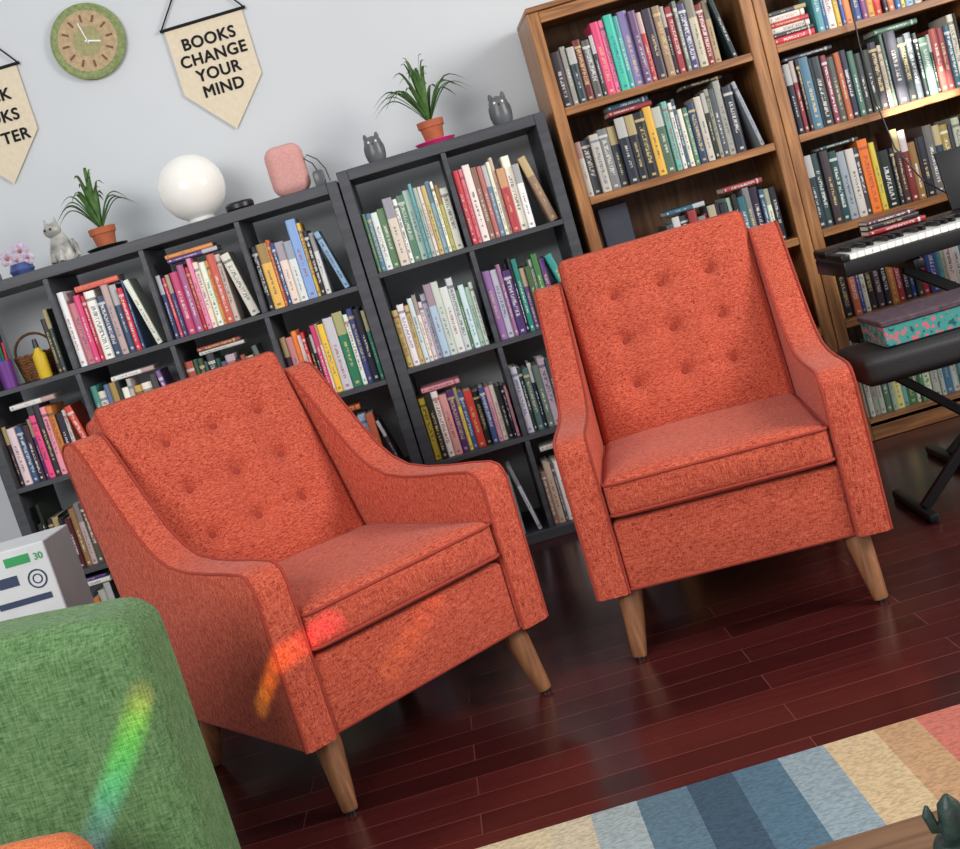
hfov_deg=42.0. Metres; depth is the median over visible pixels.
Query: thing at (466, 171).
book
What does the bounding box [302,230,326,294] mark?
book
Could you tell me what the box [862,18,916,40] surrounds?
book
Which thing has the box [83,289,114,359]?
book
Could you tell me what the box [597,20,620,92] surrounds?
book
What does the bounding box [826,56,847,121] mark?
book
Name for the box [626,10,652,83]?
book
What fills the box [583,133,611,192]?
book
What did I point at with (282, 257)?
book
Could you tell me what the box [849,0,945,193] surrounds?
power cord
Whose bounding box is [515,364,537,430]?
book
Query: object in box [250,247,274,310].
book
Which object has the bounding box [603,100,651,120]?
book
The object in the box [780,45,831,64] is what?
book
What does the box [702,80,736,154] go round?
book
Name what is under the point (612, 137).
book
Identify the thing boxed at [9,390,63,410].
book
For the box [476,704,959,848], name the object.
rug
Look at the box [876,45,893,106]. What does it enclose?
book
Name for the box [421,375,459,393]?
book
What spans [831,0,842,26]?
book
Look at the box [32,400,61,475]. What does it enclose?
book
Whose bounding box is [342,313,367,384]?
book
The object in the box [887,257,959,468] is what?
keyboard stand
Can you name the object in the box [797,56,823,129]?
book
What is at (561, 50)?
book
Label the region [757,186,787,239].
book
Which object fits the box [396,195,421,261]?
book
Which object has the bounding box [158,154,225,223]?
globe lamp
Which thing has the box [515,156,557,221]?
book
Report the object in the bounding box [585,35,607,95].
book
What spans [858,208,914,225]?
book
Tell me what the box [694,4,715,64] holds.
book
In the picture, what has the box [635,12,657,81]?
book
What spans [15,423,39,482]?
book
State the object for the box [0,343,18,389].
pencil cup
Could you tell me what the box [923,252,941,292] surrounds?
book
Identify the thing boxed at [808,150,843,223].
book
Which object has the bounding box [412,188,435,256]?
book
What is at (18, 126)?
pennant banner
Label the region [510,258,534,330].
book
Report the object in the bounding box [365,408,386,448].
book
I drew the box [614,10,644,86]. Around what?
book
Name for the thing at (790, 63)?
book
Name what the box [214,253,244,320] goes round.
book
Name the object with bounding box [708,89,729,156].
book
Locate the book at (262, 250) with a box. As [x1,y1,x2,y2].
[255,243,284,308]
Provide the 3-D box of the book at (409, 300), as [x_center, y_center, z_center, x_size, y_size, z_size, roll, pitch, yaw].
[-0.226,-0.350,4.596,0.018,0.241,0.136,-17,9,0]
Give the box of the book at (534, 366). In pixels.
[530,361,554,426]
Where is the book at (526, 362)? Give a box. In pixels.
[523,359,547,427]
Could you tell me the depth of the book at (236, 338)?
4.52 m
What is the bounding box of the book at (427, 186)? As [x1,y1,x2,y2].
[424,181,448,252]
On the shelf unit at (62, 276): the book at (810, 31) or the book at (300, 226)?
the book at (300, 226)
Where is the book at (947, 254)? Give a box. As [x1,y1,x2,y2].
[942,248,957,282]
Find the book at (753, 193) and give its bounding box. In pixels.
[747,186,764,225]
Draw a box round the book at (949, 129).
[946,124,955,147]
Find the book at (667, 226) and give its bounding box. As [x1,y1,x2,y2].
[658,224,673,231]
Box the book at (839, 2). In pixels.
[837,0,846,24]
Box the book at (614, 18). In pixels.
[612,16,635,87]
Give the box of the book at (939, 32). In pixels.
[935,27,955,89]
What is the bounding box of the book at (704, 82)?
[675,75,721,93]
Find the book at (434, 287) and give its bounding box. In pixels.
[429,281,457,354]
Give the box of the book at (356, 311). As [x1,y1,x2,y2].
[352,306,380,381]
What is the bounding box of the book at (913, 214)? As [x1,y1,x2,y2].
[858,211,918,231]
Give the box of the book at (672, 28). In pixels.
[663,6,687,73]
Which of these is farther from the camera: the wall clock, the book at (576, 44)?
the wall clock
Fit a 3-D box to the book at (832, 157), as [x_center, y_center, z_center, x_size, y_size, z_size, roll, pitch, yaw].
[1.309,-0.881,4.641,0.030,0.260,0.162,-17,9,0]
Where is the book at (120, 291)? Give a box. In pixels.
[116,287,142,349]
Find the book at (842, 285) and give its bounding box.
[835,276,854,317]
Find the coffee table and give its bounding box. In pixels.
[808,810,937,848]
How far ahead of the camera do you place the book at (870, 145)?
4.56 m
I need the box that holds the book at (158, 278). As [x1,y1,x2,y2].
[155,274,180,338]
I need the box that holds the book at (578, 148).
[574,142,593,196]
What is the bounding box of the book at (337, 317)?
[331,309,363,386]
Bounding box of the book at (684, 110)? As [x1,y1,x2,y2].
[681,107,700,164]
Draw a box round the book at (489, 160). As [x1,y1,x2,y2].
[486,157,512,233]
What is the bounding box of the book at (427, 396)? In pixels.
[424,392,448,458]
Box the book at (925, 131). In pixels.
[906,124,944,193]
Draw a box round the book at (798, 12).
[769,8,804,23]
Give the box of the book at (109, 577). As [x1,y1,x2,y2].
[88,572,112,586]
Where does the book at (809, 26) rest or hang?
on the book at (810, 31)
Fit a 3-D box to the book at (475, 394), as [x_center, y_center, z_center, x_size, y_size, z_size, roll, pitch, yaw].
[0.006,-0.033,4.673,0.026,0.204,0.137,-17,9,0]
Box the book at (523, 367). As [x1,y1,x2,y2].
[520,364,544,429]
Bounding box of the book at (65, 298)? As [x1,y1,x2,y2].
[56,290,88,366]
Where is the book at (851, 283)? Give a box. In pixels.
[846,276,862,315]
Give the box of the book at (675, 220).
[665,216,680,227]
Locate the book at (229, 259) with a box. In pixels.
[220,252,261,315]
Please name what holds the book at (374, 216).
on the shelf unit at (534, 126)
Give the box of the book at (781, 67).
[781,67,798,134]
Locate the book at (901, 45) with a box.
[896,36,917,101]
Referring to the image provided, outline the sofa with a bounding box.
[0,597,240,848]
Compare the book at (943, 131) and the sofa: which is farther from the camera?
the book at (943, 131)
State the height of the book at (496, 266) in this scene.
0.267 m
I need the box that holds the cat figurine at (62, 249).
[43,216,81,264]
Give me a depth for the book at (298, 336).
4.53 m
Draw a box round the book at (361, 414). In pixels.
[357,409,369,431]
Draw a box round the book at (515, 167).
[511,163,535,227]
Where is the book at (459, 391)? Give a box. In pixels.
[456,386,478,448]
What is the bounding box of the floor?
[197,415,959,848]
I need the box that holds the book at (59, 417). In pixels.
[55,412,71,443]
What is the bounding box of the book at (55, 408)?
[45,401,67,471]
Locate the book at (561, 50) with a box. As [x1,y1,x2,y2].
[557,46,579,104]
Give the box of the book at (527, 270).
[521,265,539,322]
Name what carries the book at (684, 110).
on the bookcase at (544, 28)
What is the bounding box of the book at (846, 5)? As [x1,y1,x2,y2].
[842,0,853,23]
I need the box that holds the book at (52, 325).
[42,308,72,372]
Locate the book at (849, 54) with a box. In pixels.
[845,50,866,115]
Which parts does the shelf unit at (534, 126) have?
shelf, shelf, shelf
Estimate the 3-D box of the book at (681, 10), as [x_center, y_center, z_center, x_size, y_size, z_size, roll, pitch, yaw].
[0.741,-1.396,4.542,0.031,0.236,0.153,-17,9,0]
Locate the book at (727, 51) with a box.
[707,0,737,60]
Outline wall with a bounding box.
[0,0,561,593]
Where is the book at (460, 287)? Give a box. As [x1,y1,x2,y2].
[456,283,480,347]
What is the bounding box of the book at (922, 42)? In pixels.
[917,36,938,95]
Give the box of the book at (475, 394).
[470,387,492,444]
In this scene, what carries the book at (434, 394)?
on the shelf unit at (534, 126)
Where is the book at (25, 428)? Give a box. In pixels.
[21,424,46,480]
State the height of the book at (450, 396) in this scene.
0.235 m
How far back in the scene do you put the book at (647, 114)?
4.51 m
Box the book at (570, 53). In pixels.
[565,46,587,102]
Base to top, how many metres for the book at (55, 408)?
0.252 m
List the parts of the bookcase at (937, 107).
panel, shelf, shelf, shelf, shelf, shelf, panel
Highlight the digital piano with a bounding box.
[813,146,959,277]
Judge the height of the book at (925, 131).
0.252 m
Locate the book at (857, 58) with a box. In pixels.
[853,52,873,113]
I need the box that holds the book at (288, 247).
[282,240,308,301]
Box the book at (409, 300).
[406,298,429,362]
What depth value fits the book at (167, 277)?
4.49 m
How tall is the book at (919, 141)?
0.220 m
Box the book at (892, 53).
[882,30,909,104]
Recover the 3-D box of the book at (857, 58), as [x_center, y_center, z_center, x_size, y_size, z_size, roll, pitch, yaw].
[1.382,-1.242,4.588,0.025,0.219,0.155,-17,9,0]
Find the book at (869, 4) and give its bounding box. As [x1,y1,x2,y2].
[865,0,874,16]
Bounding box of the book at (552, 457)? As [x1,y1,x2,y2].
[549,455,572,519]
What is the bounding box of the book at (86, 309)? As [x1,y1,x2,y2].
[80,296,105,360]
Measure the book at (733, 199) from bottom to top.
0.212 m
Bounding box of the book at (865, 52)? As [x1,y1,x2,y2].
[855,49,881,111]
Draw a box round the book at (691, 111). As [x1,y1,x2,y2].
[680,103,708,163]
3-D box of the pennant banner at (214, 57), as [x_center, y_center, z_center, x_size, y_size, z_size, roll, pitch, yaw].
[-1.021,-1.440,4.734,0.335,0.648,0.012,-17,9,0]
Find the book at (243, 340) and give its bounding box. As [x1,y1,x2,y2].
[199,337,248,355]
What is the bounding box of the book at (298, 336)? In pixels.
[297,334,308,361]
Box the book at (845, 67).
[835,49,860,117]
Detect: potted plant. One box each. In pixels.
[58,168,133,252]
[375,54,468,147]
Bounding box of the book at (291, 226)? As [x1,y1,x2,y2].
[285,218,317,298]
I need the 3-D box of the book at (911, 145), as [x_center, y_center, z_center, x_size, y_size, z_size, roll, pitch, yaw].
[1.593,-0.937,4.626,0.028,0.210,0.132,-17,9,0]
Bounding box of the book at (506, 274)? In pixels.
[501,269,526,334]
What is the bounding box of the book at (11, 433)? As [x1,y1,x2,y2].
[6,422,33,484]
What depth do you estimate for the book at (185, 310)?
4.50 m
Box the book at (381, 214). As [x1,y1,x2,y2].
[376,208,400,267]
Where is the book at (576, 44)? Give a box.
[567,39,594,100]
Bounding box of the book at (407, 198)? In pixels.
[402,190,428,259]
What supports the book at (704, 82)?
on the book at (714, 85)
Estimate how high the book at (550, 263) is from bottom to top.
0.253 m
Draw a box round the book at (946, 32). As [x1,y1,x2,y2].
[939,25,959,87]
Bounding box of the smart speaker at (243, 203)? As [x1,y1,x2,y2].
[225,198,253,212]
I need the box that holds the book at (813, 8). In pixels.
[798,0,825,32]
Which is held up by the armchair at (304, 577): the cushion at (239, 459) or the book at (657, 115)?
the cushion at (239, 459)
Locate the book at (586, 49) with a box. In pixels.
[580,39,603,98]
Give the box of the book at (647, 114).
[636,106,667,175]
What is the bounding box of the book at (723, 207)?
[718,202,728,213]
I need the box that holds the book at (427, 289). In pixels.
[422,283,450,356]
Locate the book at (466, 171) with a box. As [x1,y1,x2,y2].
[460,164,489,241]
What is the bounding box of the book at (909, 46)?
[895,32,923,98]
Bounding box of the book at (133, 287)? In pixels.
[123,278,166,343]
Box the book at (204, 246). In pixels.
[165,242,216,259]
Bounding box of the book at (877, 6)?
[872,0,882,15]
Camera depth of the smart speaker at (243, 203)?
4.44 m
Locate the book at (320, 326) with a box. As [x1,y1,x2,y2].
[316,323,343,391]
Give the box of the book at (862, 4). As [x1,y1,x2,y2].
[858,0,868,18]
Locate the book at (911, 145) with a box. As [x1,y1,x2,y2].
[907,141,926,198]
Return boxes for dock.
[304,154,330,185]
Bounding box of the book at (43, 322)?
[40,318,62,373]
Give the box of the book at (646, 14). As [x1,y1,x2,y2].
[640,8,667,79]
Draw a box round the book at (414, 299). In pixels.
[411,293,433,360]
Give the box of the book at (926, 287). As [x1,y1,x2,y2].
[921,256,930,294]
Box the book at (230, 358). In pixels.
[225,350,240,364]
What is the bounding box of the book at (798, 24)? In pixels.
[772,18,809,34]
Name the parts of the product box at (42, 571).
printed panel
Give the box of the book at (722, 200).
[715,197,732,211]
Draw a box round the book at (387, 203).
[382,197,410,265]
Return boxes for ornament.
[0,242,34,275]
[922,793,959,848]
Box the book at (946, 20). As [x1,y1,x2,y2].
[928,14,959,73]
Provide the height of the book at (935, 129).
0.243 m
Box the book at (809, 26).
[773,23,813,38]
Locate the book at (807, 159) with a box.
[803,155,827,228]
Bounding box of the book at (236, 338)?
[197,334,243,352]
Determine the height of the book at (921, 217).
0.016 m
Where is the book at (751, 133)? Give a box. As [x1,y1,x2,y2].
[724,81,764,148]
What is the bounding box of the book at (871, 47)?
[853,41,889,109]
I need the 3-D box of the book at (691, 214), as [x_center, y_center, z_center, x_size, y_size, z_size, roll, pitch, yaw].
[0.793,-0.693,4.620,0.031,0.201,0.130,-17,9,0]
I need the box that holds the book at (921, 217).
[860,215,925,236]
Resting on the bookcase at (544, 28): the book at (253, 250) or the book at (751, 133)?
the book at (751, 133)
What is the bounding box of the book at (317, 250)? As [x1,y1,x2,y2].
[308,232,333,293]
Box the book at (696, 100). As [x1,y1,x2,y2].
[684,96,715,160]
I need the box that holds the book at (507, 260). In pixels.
[504,258,529,331]
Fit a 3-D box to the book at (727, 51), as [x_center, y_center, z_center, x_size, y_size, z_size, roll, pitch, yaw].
[0.863,-1.423,4.535,0.054,0.220,0.166,-17,9,0]
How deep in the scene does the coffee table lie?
1.39 m
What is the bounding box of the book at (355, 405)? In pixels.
[346,400,361,410]
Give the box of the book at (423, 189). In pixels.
[420,185,444,254]
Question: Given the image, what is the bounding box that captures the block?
[595,201,635,247]
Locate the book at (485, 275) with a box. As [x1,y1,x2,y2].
[480,270,507,339]
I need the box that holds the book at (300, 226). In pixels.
[296,223,321,295]
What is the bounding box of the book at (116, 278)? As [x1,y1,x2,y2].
[74,274,124,292]
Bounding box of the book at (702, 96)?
[691,93,720,158]
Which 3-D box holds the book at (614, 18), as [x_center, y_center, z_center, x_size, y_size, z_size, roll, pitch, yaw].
[0.510,-1.341,4.548,0.020,0.260,0.168,-17,9,0]
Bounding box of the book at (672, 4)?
[666,1,692,70]
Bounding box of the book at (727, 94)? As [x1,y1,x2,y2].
[721,85,746,152]
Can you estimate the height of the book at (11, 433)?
0.215 m
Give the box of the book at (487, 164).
[484,162,508,234]
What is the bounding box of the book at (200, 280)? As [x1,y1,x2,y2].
[192,261,217,327]
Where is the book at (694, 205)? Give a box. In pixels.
[659,201,704,217]
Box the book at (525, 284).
[518,267,540,329]
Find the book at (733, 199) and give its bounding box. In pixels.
[720,194,739,211]
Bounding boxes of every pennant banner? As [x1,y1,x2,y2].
[0,49,37,183]
[159,0,260,127]
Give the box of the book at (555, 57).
[549,51,573,107]
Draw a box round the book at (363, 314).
[360,309,384,379]
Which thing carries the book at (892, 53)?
on the bookcase at (937, 107)
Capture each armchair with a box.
[61,351,550,815]
[533,211,892,660]
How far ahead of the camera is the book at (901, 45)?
4.51 m
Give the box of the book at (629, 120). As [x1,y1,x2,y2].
[623,114,649,181]
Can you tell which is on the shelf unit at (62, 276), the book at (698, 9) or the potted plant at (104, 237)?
the potted plant at (104, 237)
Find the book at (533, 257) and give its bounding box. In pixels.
[527,253,544,288]
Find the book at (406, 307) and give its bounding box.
[404,304,424,363]
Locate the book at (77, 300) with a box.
[73,294,100,362]
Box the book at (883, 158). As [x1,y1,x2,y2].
[875,149,900,207]
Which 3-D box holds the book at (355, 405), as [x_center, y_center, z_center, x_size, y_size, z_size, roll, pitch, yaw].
[-0.516,-0.054,4.637,0.153,0.019,0.120,-17,9,0]
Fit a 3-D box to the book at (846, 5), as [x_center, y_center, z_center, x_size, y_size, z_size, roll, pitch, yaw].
[1.293,-1.568,4.540,0.029,0.252,0.141,-17,9,0]
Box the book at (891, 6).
[887,0,895,10]
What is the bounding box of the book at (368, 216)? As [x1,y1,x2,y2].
[365,213,386,271]
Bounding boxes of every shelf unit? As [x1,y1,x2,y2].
[0,180,424,593]
[336,111,582,545]
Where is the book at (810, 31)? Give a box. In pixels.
[774,27,814,44]
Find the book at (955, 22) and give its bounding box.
[952,13,959,48]
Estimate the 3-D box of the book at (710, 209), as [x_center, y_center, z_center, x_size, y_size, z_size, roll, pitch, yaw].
[0.863,-0.713,4.626,0.029,0.198,0.138,-17,9,0]
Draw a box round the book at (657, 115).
[651,106,676,173]
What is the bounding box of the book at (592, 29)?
[584,21,615,94]
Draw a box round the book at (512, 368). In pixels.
[508,363,534,432]
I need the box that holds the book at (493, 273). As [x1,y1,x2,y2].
[488,268,514,337]
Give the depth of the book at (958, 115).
4.58 m
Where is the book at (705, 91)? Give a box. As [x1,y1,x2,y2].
[695,89,724,157]
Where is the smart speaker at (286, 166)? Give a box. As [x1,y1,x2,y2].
[264,143,310,196]
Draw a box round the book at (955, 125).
[934,117,959,146]
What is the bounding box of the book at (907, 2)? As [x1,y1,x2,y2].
[904,0,913,5]
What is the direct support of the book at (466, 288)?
on the shelf unit at (534, 126)
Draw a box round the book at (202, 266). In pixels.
[198,261,224,325]
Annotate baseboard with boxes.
[515,490,539,512]
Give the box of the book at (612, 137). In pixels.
[606,126,629,186]
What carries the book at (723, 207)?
on the bookcase at (544, 28)
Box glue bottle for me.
[32,339,52,378]
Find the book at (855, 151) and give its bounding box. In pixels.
[837,147,872,214]
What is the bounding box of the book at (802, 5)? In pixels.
[768,2,805,17]
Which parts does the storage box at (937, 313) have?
lid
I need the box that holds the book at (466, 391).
[461,385,485,446]
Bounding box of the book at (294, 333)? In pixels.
[290,328,304,362]
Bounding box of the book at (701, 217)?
[697,215,705,220]
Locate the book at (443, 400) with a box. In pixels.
[438,389,462,454]
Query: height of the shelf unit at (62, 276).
1.470 m
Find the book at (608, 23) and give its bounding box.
[600,14,630,90]
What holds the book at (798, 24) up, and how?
on the book at (809, 26)
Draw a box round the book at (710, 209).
[699,204,716,217]
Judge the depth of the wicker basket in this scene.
4.58 m
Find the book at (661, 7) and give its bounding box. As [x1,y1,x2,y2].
[659,6,679,74]
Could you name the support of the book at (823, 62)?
on the bookcase at (937, 107)
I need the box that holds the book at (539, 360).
[533,354,557,424]
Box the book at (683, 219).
[678,214,688,225]
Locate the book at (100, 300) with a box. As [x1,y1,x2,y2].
[95,295,122,356]
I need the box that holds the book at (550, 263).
[541,253,560,283]
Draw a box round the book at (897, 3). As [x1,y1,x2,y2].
[893,0,901,8]
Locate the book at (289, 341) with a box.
[285,335,299,364]
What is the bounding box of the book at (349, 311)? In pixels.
[346,306,373,382]
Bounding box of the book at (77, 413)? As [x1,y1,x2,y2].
[64,400,90,438]
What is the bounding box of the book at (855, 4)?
[849,0,861,21]
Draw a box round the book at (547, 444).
[537,437,553,451]
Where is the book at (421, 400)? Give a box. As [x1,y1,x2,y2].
[418,395,441,459]
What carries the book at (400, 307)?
on the shelf unit at (534, 126)
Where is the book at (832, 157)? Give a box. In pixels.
[827,150,851,221]
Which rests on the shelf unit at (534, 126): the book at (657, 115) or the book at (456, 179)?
the book at (456, 179)
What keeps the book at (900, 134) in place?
on the bookcase at (937, 107)
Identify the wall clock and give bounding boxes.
[50,3,125,79]
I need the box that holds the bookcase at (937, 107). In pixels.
[751,0,959,441]
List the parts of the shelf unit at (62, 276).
shelf, shelf, shelf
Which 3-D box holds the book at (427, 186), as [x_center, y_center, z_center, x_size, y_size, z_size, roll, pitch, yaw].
[-0.159,-0.755,4.561,0.016,0.263,0.157,-17,9,0]
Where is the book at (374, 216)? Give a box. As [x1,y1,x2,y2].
[370,212,393,269]
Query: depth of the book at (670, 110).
4.50 m
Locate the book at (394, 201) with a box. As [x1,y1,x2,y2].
[392,199,414,262]
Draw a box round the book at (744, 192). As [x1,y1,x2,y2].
[733,187,756,226]
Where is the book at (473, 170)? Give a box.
[470,167,495,239]
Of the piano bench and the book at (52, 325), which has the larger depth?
the book at (52, 325)
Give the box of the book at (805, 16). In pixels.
[771,13,808,28]
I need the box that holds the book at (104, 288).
[100,283,129,354]
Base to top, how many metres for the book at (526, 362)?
0.250 m
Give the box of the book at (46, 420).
[39,402,67,474]
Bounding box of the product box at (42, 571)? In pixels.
[0,524,94,620]
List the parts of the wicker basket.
handle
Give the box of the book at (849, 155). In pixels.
[838,148,867,216]
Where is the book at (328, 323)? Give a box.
[322,316,353,390]
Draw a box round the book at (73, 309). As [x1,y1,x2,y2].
[68,303,94,364]
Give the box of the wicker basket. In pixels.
[14,332,58,382]
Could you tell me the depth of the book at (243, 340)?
4.53 m
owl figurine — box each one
[363,132,385,162]
[488,91,512,125]
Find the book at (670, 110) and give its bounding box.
[667,102,687,168]
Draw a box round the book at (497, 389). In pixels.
[493,382,513,438]
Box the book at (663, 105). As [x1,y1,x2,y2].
[654,101,682,170]
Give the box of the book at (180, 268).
[176,264,203,331]
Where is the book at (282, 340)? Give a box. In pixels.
[279,334,293,366]
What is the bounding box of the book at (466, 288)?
[463,285,485,345]
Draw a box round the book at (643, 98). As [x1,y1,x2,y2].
[602,95,647,114]
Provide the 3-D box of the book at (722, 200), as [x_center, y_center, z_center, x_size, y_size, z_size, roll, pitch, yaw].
[0.928,-0.740,4.652,0.018,0.205,0.167,-17,9,0]
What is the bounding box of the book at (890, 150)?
[879,148,905,204]
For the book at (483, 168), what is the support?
on the shelf unit at (534, 126)
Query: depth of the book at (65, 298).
4.48 m
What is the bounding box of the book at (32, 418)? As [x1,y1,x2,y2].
[29,414,55,477]
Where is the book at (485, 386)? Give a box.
[482,383,503,441]
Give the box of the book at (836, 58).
[826,52,853,119]
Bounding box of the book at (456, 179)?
[451,170,477,244]
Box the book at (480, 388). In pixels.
[476,383,498,443]
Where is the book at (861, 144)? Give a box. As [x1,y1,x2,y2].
[843,138,882,212]
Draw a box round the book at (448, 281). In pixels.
[444,276,471,350]
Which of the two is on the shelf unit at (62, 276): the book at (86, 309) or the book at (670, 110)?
the book at (86, 309)
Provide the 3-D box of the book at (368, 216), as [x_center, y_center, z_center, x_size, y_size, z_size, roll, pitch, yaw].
[-0.377,-0.663,4.559,0.018,0.213,0.145,-17,9,0]
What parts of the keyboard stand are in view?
support arm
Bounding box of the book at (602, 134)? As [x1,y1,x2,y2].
[591,128,621,189]
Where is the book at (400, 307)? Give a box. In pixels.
[396,303,420,365]
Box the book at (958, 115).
[946,114,959,122]
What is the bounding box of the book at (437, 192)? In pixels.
[433,185,456,250]
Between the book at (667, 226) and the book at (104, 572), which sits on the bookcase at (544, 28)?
the book at (667, 226)
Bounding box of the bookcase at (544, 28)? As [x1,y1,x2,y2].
[517,0,838,353]
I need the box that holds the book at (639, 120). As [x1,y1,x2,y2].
[632,111,658,178]
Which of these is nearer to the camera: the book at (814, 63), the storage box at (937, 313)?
the storage box at (937, 313)
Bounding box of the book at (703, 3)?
[696,0,721,62]
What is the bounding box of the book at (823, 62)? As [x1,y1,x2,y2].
[819,55,840,123]
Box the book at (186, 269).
[184,267,207,329]
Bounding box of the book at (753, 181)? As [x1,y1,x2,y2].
[716,177,761,194]
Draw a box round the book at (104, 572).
[85,568,109,581]
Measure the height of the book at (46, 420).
0.255 m
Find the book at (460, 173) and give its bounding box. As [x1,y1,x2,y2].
[457,169,482,242]
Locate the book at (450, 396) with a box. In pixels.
[445,386,469,451]
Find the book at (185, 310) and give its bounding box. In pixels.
[169,271,197,334]
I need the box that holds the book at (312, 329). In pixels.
[309,324,332,386]
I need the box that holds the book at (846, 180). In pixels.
[835,151,859,218]
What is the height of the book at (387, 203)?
0.246 m
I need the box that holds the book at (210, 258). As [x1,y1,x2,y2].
[206,253,234,322]
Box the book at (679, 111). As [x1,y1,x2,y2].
[676,109,695,166]
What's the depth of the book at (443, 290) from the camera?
4.54 m
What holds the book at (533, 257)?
on the shelf unit at (534, 126)
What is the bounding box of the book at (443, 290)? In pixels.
[439,285,465,352]
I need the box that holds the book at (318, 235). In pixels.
[313,231,351,287]
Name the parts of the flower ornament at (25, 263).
dish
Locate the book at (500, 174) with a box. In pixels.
[495,168,520,232]
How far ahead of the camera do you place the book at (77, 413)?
4.54 m
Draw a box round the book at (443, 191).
[439,187,463,249]
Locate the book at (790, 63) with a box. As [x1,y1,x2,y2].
[781,60,809,132]
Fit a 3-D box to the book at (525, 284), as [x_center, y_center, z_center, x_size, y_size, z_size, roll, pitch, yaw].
[0.177,-0.469,4.629,0.021,0.230,0.165,-17,9,0]
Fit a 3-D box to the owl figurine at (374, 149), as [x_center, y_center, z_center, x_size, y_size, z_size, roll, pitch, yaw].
[-0.383,-0.999,4.516,0.076,0.107,0.060,-17,9,0]
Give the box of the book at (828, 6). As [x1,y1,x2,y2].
[823,0,836,28]
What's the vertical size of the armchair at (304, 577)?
1.003 m
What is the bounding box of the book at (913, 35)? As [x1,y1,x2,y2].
[910,33,929,96]
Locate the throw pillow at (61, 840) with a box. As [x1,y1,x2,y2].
[0,832,93,848]
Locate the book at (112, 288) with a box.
[108,283,136,352]
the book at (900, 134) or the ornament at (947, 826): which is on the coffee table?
the ornament at (947, 826)
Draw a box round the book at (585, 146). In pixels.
[580,139,602,195]
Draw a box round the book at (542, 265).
[537,257,550,286]
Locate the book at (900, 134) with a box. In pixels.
[896,130,919,200]
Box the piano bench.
[836,327,959,523]
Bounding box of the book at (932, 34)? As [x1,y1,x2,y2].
[916,28,948,91]
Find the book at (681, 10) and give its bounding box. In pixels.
[676,3,699,69]
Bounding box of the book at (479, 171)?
[476,166,500,237]
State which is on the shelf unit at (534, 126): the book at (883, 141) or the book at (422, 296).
the book at (422, 296)
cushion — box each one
[86,351,364,562]
[279,522,499,650]
[558,211,794,444]
[600,394,836,517]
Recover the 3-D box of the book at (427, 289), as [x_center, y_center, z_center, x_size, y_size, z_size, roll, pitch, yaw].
[-0.160,-0.386,4.596,0.027,0.271,0.130,-17,9,0]
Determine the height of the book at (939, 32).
0.222 m
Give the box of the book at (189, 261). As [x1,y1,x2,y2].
[185,258,212,328]
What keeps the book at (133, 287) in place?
on the shelf unit at (62, 276)
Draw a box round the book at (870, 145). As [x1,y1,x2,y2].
[867,142,888,209]
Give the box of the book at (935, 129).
[931,124,943,151]
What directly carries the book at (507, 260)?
on the shelf unit at (534, 126)
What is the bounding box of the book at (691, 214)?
[680,209,697,222]
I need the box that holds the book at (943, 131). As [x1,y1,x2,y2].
[938,124,950,149]
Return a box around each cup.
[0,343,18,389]
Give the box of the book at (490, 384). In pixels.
[486,380,508,439]
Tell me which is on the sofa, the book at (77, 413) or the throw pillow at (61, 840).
the throw pillow at (61, 840)
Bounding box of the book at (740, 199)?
[736,196,751,227]
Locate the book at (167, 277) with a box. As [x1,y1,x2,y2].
[164,274,188,335]
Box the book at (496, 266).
[493,263,518,335]
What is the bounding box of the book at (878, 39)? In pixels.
[863,34,897,105]
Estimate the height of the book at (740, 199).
0.197 m
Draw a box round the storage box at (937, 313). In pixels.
[857,287,959,347]
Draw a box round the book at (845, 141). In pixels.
[809,137,857,152]
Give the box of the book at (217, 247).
[167,245,221,263]
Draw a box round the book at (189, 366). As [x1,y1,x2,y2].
[184,360,196,377]
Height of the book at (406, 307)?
0.220 m
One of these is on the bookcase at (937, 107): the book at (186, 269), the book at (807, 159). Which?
the book at (807, 159)
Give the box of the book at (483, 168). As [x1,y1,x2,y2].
[480,165,505,235]
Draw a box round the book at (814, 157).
[806,153,834,226]
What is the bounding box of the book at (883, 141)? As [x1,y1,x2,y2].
[874,129,912,203]
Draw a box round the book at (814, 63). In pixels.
[808,56,834,126]
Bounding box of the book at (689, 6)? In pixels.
[676,0,708,67]
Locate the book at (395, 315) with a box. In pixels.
[391,309,413,367]
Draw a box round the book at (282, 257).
[274,241,300,303]
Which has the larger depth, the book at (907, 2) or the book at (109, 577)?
the book at (109, 577)
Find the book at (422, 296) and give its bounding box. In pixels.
[419,293,442,357]
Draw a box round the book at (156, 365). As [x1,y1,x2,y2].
[111,362,160,381]
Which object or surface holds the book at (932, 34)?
on the bookcase at (937, 107)
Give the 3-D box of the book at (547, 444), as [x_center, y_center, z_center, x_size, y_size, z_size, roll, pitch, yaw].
[0.298,0.061,4.690,0.163,0.019,0.120,-17,9,0]
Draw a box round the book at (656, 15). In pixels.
[650,5,675,76]
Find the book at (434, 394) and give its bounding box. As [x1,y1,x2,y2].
[430,390,455,456]
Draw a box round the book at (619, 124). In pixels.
[608,117,639,184]
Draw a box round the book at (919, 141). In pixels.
[906,136,936,196]
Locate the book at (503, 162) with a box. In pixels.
[498,155,527,230]
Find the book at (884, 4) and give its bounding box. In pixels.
[880,0,888,12]
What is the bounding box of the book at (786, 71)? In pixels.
[781,64,804,134]

